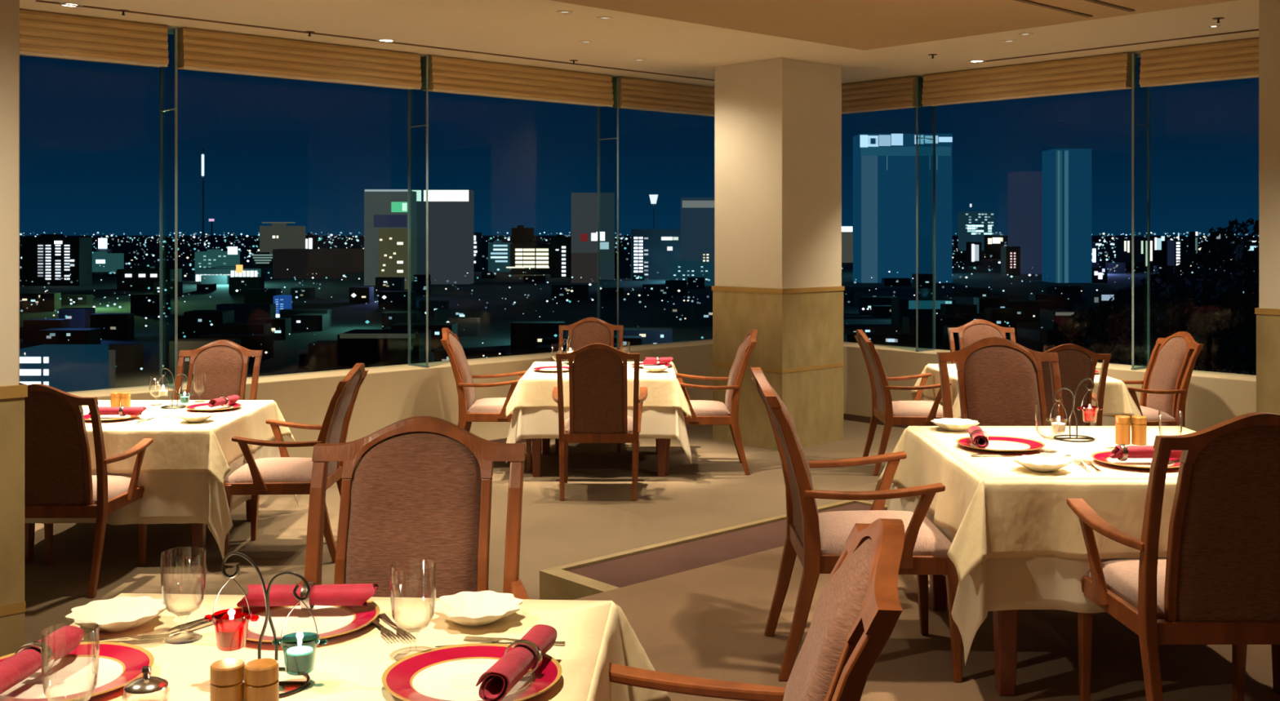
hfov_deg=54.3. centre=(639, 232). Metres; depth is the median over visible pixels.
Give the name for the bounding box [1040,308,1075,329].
low hall
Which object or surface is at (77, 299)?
house
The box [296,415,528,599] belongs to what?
dining chair
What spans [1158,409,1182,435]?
wine glass
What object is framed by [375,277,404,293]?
house
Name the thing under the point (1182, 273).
house
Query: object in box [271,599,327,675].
candle cup
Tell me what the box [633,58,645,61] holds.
recessed light
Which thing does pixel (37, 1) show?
trim
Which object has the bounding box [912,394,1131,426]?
undercloth
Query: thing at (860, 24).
ceiling
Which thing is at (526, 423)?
undercloth
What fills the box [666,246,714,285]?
office building
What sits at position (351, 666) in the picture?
tablecloth
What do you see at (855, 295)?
house
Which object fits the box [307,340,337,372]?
house
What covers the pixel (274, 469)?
seat cushion
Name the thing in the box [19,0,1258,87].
ceiling
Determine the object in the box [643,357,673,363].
rolled napkin
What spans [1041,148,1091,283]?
tower block
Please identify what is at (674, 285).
house
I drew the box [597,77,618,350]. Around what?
window frame
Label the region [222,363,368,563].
dining chair
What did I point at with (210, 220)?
mast
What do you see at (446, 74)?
window blind
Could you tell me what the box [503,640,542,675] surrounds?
napkin ring
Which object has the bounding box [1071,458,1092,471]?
fork
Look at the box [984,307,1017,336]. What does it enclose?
house
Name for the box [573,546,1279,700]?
floor
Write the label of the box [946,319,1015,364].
dining chair
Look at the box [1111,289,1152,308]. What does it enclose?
house
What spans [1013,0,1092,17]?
trim
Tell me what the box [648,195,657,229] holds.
observation tower
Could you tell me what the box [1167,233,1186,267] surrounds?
stair tower
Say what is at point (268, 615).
candle stand
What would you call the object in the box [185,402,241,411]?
charger plate
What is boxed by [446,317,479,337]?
house
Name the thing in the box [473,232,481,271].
office building
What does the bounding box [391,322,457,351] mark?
house
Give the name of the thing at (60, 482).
dining chair
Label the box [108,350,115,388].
house
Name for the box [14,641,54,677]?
napkin ring
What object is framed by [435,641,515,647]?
knife
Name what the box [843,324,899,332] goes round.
house
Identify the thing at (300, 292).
house
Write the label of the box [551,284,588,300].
house
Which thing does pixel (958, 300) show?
house
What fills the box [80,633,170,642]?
fork
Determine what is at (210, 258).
store
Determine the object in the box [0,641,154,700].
charger plate
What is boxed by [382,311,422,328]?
house
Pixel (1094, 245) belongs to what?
office building
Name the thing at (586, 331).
dining chair
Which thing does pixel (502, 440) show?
baseboard
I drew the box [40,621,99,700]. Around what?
wine glass
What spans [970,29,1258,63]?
trim
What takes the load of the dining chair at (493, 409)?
on the floor at (597, 516)
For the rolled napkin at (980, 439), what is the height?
0.043 m
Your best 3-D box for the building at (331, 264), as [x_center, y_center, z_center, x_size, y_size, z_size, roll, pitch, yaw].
[-253.035,24.867,995.000,71.421,23.206,30.000,0,0,0]
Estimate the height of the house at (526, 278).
4.432 m
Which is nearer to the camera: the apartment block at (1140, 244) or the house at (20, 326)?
the house at (20, 326)
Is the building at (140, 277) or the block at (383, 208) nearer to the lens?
the building at (140, 277)
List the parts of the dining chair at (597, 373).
armrest, leg, leg, rail, seat frame, panel, leg, leg, armrest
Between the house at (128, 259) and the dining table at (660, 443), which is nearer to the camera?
the dining table at (660, 443)
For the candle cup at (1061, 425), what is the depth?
4.63 m
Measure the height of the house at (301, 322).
5.840 m
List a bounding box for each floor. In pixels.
[24,419,905,649]
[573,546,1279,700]
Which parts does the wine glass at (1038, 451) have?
stem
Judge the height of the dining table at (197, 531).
0.692 m
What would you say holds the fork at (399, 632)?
on the tablecloth at (351, 666)
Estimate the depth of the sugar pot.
2.01 m
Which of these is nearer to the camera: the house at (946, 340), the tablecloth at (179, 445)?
the tablecloth at (179, 445)
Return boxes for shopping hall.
[195,265,272,281]
[1091,268,1106,283]
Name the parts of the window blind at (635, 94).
rail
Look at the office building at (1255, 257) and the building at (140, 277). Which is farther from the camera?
the office building at (1255, 257)
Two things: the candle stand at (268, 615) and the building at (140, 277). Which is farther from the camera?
the building at (140, 277)
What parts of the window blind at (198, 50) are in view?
rail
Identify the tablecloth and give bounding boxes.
[69,593,671,700]
[82,400,295,487]
[505,361,691,418]
[875,426,1195,585]
[910,364,1142,418]
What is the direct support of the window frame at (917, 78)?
in the wall
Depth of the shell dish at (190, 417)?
6.58 m
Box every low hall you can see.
[92,251,124,271]
[891,297,955,327]
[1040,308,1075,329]
[1087,293,1116,312]
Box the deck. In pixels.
[251,252,272,267]
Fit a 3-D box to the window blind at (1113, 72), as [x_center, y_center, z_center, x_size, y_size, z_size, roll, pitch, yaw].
[3.103,-1.219,10.105,1.368,0.272,1.477,0,0,0]
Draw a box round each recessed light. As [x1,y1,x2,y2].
[57,2,82,7]
[376,39,395,42]
[556,10,573,13]
[578,40,592,43]
[596,16,613,19]
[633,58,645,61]
[968,59,986,62]
[1001,40,1016,42]
[1017,32,1033,35]
[1207,25,1220,27]
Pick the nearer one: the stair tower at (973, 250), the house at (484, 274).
the house at (484, 274)
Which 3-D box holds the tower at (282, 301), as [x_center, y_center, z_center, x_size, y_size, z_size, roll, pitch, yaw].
[-144.456,30.989,503.800,5.726,10.962,8.400,0,0,0]
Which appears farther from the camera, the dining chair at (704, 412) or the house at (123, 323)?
the house at (123, 323)
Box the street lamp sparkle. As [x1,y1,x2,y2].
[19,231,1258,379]
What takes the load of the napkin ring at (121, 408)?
attached to the rolled napkin at (137, 411)
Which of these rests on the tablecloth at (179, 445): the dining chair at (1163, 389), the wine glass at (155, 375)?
the wine glass at (155, 375)
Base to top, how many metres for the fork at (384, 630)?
0.007 m
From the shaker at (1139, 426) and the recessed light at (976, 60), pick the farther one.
the recessed light at (976, 60)
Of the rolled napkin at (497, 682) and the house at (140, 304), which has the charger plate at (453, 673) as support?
the rolled napkin at (497, 682)
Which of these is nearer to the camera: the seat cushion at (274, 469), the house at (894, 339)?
the seat cushion at (274, 469)
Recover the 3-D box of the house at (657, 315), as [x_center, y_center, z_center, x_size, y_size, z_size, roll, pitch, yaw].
[11.338,32.906,497.432,16.066,7.128,8.500,0,0,0]
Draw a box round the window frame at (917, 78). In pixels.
[915,76,935,351]
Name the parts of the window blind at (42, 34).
rail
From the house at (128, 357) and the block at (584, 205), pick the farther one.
the block at (584, 205)
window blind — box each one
[19,8,168,67]
[173,27,422,89]
[420,55,613,106]
[610,76,714,116]
[841,75,923,114]
[921,52,1137,106]
[1138,38,1258,87]
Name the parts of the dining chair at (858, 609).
armrest, panel, leg, leg, rail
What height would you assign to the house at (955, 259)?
4.717 m
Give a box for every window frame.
[160,28,177,389]
[408,56,429,368]
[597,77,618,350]
[915,76,935,351]
[1130,53,1150,370]
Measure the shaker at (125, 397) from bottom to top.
0.101 m
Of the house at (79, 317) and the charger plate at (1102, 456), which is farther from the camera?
the house at (79, 317)
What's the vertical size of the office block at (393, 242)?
38.969 m
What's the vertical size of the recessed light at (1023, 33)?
0.006 m
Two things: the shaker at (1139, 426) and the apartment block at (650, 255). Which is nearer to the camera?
the shaker at (1139, 426)
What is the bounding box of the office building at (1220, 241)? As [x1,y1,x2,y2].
[1209,231,1231,259]
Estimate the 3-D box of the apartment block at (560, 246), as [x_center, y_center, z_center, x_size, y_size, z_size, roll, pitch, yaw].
[-62.988,19.171,1009.800,17.699,34.598,20.400,0,0,0]
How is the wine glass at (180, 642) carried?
on the tablecloth at (351, 666)
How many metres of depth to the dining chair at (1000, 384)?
5.45 m
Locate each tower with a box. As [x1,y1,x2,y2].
[273,294,291,318]
[305,232,318,248]
[511,225,533,244]
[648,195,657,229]
[965,242,981,266]
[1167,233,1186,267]
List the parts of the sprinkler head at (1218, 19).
plate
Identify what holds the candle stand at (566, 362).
on the tablecloth at (535, 388)
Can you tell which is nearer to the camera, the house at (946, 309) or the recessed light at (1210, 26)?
the recessed light at (1210, 26)
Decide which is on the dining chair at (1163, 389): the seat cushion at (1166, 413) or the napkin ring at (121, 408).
the seat cushion at (1166, 413)
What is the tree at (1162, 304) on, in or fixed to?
on the ground rise
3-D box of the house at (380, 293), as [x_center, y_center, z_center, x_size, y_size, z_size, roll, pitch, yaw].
[-118.556,32.504,604.778,15.266,7.932,8.173,0,0,0]
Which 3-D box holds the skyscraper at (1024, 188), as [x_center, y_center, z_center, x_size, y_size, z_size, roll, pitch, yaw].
[348.725,-8.678,1115.000,30.921,90.296,30.000,0,0,0]
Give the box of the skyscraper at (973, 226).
[958,204,994,250]
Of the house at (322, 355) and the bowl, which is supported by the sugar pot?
the bowl
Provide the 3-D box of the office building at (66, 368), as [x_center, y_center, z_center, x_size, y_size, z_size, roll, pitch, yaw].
[-111.230,29.285,238.875,12.802,14.369,14.250,0,0,0]
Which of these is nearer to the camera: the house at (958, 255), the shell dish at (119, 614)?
the shell dish at (119, 614)
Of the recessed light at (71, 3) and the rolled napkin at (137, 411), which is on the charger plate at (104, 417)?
the rolled napkin at (137, 411)
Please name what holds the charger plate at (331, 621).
on the tablecloth at (351, 666)
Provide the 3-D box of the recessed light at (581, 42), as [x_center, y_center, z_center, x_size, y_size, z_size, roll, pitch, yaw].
[-0.385,-1.357,8.880,0.100,0.006,0.100,0,0,0]
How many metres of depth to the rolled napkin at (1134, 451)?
4.11 m
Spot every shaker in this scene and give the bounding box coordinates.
[110,391,119,407]
[120,391,130,407]
[209,658,244,700]
[244,658,279,700]
[1115,415,1130,444]
[1131,415,1146,445]
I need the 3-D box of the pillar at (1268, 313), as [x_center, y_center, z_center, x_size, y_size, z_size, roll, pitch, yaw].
[4.125,0.170,7.220,1.105,3.060,1.105,0,0,0]
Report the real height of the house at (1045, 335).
6.715 m
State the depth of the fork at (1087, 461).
4.10 m
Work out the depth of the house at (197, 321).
416.73 m
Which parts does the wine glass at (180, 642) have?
stem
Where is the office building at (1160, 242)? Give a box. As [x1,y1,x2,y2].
[1150,235,1167,265]
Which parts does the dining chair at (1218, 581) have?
leg, armrest, leg, seat frame, rail, panel, leg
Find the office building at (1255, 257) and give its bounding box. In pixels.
[1235,239,1258,275]
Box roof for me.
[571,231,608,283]
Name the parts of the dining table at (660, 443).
leg, leg, leg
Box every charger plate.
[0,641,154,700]
[84,413,138,421]
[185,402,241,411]
[235,599,379,642]
[382,643,562,700]
[533,365,568,372]
[631,362,671,368]
[955,435,1044,452]
[1091,450,1180,469]
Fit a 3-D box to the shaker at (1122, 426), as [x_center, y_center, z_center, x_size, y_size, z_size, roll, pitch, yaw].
[1.758,0.719,4.540,0.052,0.101,0.052,0,0,15]
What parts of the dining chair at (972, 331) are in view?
leg, rail, panel, leg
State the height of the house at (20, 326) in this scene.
4.098 m
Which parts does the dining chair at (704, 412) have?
leg, armrest, seat frame, armrest, leg, panel, leg, rail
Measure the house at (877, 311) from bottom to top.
4.714 m
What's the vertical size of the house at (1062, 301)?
9.106 m
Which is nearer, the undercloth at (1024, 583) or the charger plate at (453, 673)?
the charger plate at (453, 673)
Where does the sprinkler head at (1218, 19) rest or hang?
attached to the ceiling at (527, 28)
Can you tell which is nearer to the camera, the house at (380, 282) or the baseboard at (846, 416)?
the baseboard at (846, 416)
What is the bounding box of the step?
[566,502,887,587]
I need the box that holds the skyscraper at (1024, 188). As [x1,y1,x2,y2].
[1007,171,1041,273]
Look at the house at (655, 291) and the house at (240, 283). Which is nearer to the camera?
the house at (655, 291)
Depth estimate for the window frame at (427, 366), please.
9.50 m
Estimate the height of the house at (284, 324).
7.018 m
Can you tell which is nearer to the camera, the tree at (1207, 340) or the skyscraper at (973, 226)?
the tree at (1207, 340)
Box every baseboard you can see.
[488,438,552,443]
[843,413,933,428]
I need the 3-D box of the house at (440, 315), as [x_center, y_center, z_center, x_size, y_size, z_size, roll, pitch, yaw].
[-74.269,34.055,511.457,18.978,4.829,8.068,0,0,0]
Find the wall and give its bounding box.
[66,339,1256,457]
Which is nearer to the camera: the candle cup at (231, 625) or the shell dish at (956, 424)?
the candle cup at (231, 625)
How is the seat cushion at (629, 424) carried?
on the dining chair at (597, 373)
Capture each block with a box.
[364,189,417,285]
[378,228,413,288]
[412,189,473,284]
[550,235,571,277]
[571,192,614,279]
[631,229,680,279]
[680,197,714,261]
[853,133,952,283]
[984,235,1003,259]
[1000,246,1020,275]
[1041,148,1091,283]
[1115,239,1131,270]
[1133,237,1154,271]
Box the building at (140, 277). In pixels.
[116,266,182,290]
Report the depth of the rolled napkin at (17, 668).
2.10 m
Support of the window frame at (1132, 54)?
in the wall
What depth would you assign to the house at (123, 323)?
424.01 m
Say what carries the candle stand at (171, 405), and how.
on the tablecloth at (179, 445)
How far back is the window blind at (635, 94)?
11.17 m
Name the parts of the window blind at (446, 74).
rail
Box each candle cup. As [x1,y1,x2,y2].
[154,375,172,396]
[176,382,193,404]
[204,577,259,651]
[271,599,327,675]
[1045,401,1069,434]
[1076,390,1102,422]
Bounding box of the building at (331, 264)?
[272,248,364,279]
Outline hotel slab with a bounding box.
[259,222,305,253]
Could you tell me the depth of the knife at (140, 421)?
6.59 m
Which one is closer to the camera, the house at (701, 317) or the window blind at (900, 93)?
the window blind at (900, 93)
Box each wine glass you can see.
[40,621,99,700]
[148,375,164,405]
[160,546,206,644]
[191,373,206,402]
[390,558,436,661]
[1035,404,1059,453]
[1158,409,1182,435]
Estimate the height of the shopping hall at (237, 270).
13.556 m
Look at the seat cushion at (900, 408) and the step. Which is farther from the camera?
the seat cushion at (900, 408)
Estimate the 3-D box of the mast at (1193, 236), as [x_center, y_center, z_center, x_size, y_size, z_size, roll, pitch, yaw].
[669.573,17.845,1507.300,3.904,37.251,15.400,0,0,0]
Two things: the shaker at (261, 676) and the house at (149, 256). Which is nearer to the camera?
the shaker at (261, 676)
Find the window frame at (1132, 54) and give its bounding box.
[1130,53,1150,370]
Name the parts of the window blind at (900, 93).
rail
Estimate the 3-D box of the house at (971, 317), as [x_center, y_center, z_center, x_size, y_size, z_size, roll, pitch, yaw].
[115.273,32.408,434.359,8.923,8.125,6.515,0,0,0]
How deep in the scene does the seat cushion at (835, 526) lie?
4.19 m
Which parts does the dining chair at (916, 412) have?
rail, leg, panel, leg, seat frame, armrest, armrest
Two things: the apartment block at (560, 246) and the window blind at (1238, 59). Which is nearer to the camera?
the window blind at (1238, 59)
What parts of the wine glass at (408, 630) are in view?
stem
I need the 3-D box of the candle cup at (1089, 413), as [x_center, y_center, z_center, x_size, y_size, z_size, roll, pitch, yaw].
[1.673,0.645,4.640,0.094,0.121,0.065,0,0,0]
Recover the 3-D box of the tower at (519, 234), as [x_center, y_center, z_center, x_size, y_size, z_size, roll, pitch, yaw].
[-118.428,14.637,1260.000,20.822,43.666,20.000,0,0,0]
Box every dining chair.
[24,383,153,598]
[173,339,262,399]
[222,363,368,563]
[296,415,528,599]
[440,328,531,471]
[551,343,647,501]
[555,316,623,453]
[608,518,904,700]
[665,329,757,475]
[750,367,962,682]
[854,329,951,475]
[936,337,1064,426]
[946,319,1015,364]
[1040,343,1111,426]
[1066,412,1279,700]
[1121,331,1203,427]
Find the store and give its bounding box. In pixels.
[195,246,239,268]
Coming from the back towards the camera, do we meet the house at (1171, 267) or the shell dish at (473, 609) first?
the house at (1171, 267)
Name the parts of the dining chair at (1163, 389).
armrest, leg, armrest, seat frame, panel, rail, leg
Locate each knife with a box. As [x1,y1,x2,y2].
[135,417,155,423]
[164,617,204,633]
[186,620,213,631]
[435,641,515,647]
[970,453,1024,457]
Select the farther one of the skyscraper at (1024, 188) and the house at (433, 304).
the skyscraper at (1024, 188)
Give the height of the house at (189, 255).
7.367 m
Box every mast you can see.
[201,147,204,251]
[208,218,213,249]
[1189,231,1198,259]
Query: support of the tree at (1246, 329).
on the ground rise
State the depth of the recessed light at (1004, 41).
8.85 m
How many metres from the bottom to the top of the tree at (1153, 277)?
22.304 m
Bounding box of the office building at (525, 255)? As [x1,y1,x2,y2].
[506,241,550,274]
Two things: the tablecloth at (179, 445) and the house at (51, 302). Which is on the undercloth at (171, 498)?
the tablecloth at (179, 445)
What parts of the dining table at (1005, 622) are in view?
leg, leg, leg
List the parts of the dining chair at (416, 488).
armrest, leg, panel, rail, leg, armrest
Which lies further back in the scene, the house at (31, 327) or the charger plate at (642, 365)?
the house at (31, 327)
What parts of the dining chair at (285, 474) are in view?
leg, leg, armrest, seat frame, armrest, leg, panel, rail, leg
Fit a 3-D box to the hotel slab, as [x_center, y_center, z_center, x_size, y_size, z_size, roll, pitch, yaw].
[-376.601,12.821,1314.500,39.927,47.298,31.000,0,0,0]
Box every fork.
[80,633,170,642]
[114,638,164,645]
[371,619,399,640]
[377,613,415,640]
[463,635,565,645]
[1014,454,1071,457]
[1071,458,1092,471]
[1080,458,1101,471]
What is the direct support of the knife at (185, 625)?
on the tablecloth at (351, 666)
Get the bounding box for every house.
[19,293,61,311]
[19,325,22,338]
[22,319,69,342]
[38,328,101,345]
[58,307,95,328]
[61,294,93,304]
[89,313,133,339]
[108,343,143,370]
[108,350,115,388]
[126,257,142,262]
[130,293,170,314]
[143,253,153,258]
[153,281,182,297]
[168,338,240,376]
[183,253,195,257]
[183,310,234,338]
[196,283,216,290]
[200,275,230,284]
[200,333,273,359]
[216,303,275,323]
[217,323,271,333]
[228,276,264,293]
[244,288,281,303]
[252,318,291,340]
[280,309,331,328]
[290,287,315,298]
[293,313,329,331]
[298,351,307,368]
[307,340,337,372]
[346,272,364,281]
[348,286,373,303]
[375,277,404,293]
[377,290,413,307]
[382,291,416,309]
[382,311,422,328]
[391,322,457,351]
[411,280,431,295]
[413,274,430,280]
[418,300,448,315]
[434,309,483,322]
[434,348,508,361]
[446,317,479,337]
[481,271,496,278]
[511,321,564,355]
[524,275,546,282]
[535,345,568,353]
[542,337,568,345]
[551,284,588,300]
[554,342,617,346]
[601,287,623,296]
[613,335,641,346]
[623,328,672,345]
[632,272,644,280]
[642,284,669,300]
[648,305,688,324]
[665,280,687,295]
[687,277,704,288]
[692,304,712,326]
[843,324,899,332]
[843,332,915,347]
[850,290,893,306]
[858,296,897,315]
[871,305,891,317]
[881,278,911,285]
[911,274,933,288]
[940,303,977,315]
[942,296,973,304]
[943,324,962,351]
[951,257,964,261]
[952,288,989,297]
[955,313,986,321]
[957,253,965,257]
[973,297,1007,314]
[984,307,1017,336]
[1007,300,1056,321]
[1028,293,1073,311]
[1029,348,1050,351]
[1040,329,1084,348]
[1046,286,1050,293]
[1105,262,1125,273]
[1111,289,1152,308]
[1153,265,1174,274]
[1155,268,1172,279]
[1173,267,1200,278]
[1186,259,1203,266]
[1226,284,1258,302]
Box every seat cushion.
[92,475,140,504]
[224,457,312,483]
[466,397,513,413]
[564,416,632,432]
[682,400,730,416]
[818,510,951,555]
[892,400,943,417]
[1087,559,1166,619]
[1131,405,1175,421]
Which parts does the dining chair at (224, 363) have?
leg, panel, rail, leg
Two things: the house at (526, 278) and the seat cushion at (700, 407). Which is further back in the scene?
the house at (526, 278)
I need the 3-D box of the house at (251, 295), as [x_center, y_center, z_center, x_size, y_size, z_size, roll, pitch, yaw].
[-187.173,32.245,618.939,15.572,8.449,9.664,0,0,0]
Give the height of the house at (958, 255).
6.669 m
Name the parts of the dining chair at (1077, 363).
panel, rail, armrest, leg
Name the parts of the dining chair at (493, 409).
rail, leg, panel, leg, armrest, seat frame, armrest, leg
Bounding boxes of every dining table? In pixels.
[24,499,251,561]
[531,438,666,476]
[929,574,1279,696]
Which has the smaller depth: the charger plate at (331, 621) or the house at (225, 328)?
the charger plate at (331, 621)
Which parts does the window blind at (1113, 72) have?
rail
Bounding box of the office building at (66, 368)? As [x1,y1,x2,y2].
[19,344,108,392]
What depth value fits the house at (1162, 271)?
981.78 m
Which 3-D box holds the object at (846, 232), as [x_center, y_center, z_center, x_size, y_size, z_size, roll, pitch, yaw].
[246.747,14.721,1509.500,18.740,43.498,21.000,0,0,0]
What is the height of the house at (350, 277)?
6.451 m
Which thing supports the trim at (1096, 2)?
attached to the ceiling at (860, 24)
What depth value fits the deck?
1100.08 m
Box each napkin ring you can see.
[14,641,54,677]
[119,405,126,417]
[219,395,229,406]
[300,581,315,610]
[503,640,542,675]
[969,430,988,445]
[1116,444,1128,461]
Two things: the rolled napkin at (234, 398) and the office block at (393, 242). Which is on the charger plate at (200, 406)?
the rolled napkin at (234, 398)
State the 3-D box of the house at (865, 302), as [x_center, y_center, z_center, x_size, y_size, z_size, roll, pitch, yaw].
[105.358,32.521,551.359,16.088,7.898,6.456,0,0,0]
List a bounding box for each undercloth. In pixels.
[24,438,298,559]
[506,408,692,463]
[887,483,1166,665]
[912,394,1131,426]
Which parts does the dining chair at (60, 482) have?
leg, panel, rail, seat frame, leg, armrest, leg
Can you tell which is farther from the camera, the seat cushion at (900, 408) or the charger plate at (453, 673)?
the seat cushion at (900, 408)
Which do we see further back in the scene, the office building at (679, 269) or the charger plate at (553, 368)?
the office building at (679, 269)
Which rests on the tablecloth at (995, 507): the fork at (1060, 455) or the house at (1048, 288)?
the fork at (1060, 455)
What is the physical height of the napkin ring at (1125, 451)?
0.056 m
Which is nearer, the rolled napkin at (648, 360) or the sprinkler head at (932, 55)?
the rolled napkin at (648, 360)
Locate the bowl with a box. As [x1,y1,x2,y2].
[122,685,169,700]
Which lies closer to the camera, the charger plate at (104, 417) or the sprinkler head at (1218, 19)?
the charger plate at (104, 417)
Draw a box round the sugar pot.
[122,666,169,700]
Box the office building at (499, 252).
[488,240,512,271]
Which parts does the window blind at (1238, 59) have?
rail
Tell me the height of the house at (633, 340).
5.823 m
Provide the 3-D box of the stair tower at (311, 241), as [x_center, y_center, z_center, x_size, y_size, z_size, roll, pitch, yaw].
[-370.953,18.522,1405.800,13.118,35.897,12.400,0,0,0]
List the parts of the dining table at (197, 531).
leg, leg, leg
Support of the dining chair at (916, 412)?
on the floor at (597, 516)
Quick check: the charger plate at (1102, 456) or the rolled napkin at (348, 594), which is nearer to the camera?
the rolled napkin at (348, 594)
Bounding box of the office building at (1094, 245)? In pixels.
[1091,242,1102,268]
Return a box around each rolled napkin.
[0,625,84,694]
[88,406,146,415]
[208,395,239,407]
[236,583,378,607]
[475,624,557,700]
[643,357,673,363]
[967,426,988,448]
[1108,445,1182,458]
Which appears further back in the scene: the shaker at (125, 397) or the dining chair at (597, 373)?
the dining chair at (597, 373)
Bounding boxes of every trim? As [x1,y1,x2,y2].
[35,0,714,80]
[539,500,888,599]
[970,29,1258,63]
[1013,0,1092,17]
[1083,0,1134,12]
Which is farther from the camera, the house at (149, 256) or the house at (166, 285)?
the house at (149, 256)
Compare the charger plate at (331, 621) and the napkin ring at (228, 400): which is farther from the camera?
the napkin ring at (228, 400)
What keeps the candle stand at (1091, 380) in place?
on the tablecloth at (995, 507)
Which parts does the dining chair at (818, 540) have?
rail, leg, panel, leg, armrest, seat frame, armrest, leg, leg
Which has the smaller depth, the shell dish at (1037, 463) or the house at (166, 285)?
the shell dish at (1037, 463)
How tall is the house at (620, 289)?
4.547 m
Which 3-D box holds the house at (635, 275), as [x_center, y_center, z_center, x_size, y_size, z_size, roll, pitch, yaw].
[-1.124,33.653,946.652,9.070,5.634,10.992,0,0,0]
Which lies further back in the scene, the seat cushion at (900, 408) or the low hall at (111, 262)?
the low hall at (111, 262)
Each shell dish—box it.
[65,595,168,632]
[177,413,213,422]
[429,590,523,626]
[642,365,668,372]
[930,417,979,431]
[1013,454,1072,471]
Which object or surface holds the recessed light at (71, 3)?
in the ceiling at (527, 28)
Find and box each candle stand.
[160,368,187,408]
[221,551,310,697]
[561,334,571,365]
[1053,377,1094,442]
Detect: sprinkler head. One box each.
[304,31,315,36]
[928,53,937,58]
[1212,17,1224,22]
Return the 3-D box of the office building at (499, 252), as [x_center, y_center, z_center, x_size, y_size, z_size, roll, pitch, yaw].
[-129.906,21.986,1159.800,20.354,28.967,20.400,0,0,0]
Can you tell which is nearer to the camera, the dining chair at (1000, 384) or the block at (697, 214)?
the dining chair at (1000, 384)
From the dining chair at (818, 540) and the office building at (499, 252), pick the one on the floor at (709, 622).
the dining chair at (818, 540)
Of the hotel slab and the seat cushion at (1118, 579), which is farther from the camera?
the hotel slab
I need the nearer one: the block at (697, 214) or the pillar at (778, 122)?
the pillar at (778, 122)
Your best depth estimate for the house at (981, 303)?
504.27 m
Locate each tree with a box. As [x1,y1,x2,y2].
[1041,305,1155,366]
[1079,286,1202,370]
[1117,272,1239,370]
[1150,253,1258,373]
[1177,217,1258,375]
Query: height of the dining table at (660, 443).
0.692 m
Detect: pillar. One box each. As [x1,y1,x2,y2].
[0,0,27,657]
[711,57,844,450]
[1254,0,1279,414]
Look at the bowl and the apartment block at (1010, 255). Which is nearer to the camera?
the bowl
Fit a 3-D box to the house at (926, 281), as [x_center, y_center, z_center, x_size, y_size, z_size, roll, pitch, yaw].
[185.235,31.900,816.168,11.848,9.139,10.973,0,0,0]
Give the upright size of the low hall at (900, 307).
10.484 m
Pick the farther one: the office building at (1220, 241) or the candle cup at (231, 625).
the office building at (1220, 241)
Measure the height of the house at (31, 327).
7.471 m
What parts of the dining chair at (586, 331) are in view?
leg, leg, panel, rail, leg, leg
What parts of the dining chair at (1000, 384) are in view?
leg, rail, panel, leg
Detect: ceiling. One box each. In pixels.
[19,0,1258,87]
[549,0,1236,50]
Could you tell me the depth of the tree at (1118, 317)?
91.03 m
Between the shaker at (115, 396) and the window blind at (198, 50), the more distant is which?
the window blind at (198, 50)
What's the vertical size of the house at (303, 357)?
4.034 m

